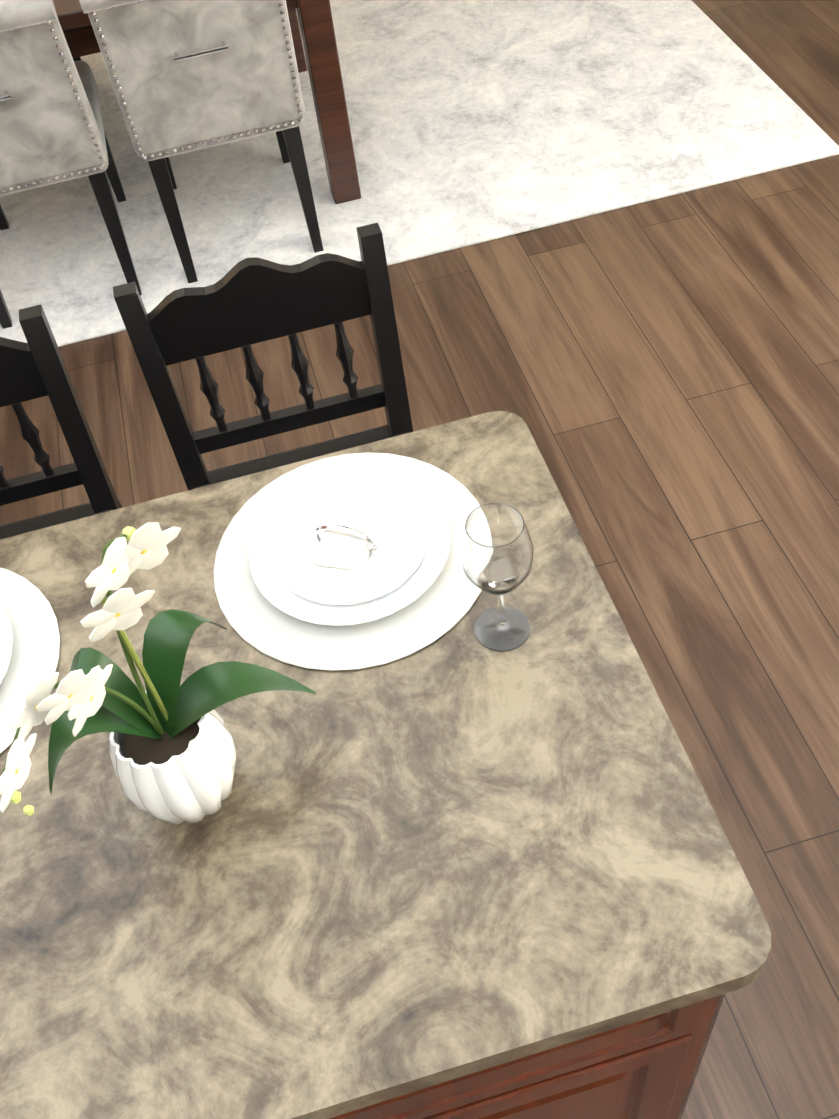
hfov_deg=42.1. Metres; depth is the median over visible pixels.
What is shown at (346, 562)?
place setting
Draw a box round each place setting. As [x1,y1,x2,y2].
[0,568,59,752]
[214,452,480,670]
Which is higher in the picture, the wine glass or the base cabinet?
the wine glass
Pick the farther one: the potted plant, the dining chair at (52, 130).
the dining chair at (52, 130)
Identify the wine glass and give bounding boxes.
[459,503,533,651]
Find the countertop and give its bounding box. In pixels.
[0,411,770,1118]
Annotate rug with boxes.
[0,0,838,346]
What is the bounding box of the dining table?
[53,0,360,203]
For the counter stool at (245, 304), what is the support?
on the floor
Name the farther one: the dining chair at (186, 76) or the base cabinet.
the dining chair at (186, 76)
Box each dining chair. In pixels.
[0,0,141,328]
[79,0,323,282]
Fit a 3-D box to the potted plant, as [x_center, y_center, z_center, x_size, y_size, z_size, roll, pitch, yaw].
[-0.255,0.152,1.093,0.288,0.428,0.249,-15,51,-5]
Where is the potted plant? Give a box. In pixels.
[0,523,316,823]
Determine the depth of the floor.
2.90 m
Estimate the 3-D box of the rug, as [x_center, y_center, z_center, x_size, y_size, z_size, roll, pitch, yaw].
[-0.736,-1.586,4.036,3.840,0.012,2.090,-15,51,-5]
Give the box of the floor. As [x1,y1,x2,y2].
[0,0,838,1118]
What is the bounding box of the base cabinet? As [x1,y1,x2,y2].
[329,994,724,1118]
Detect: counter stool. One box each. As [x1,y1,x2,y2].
[0,304,122,538]
[113,222,412,489]
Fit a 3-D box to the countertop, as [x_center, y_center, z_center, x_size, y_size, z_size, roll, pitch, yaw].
[-0.323,0.255,1.323,1.210,0.040,0.865,-15,51,-5]
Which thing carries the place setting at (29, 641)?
on the countertop
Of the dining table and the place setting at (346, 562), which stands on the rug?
the dining table
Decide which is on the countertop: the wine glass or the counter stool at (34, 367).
the wine glass
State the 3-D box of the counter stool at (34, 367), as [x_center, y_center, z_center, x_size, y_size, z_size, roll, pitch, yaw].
[-0.694,0.150,1.947,0.464,1.035,0.472,-15,51,-5]

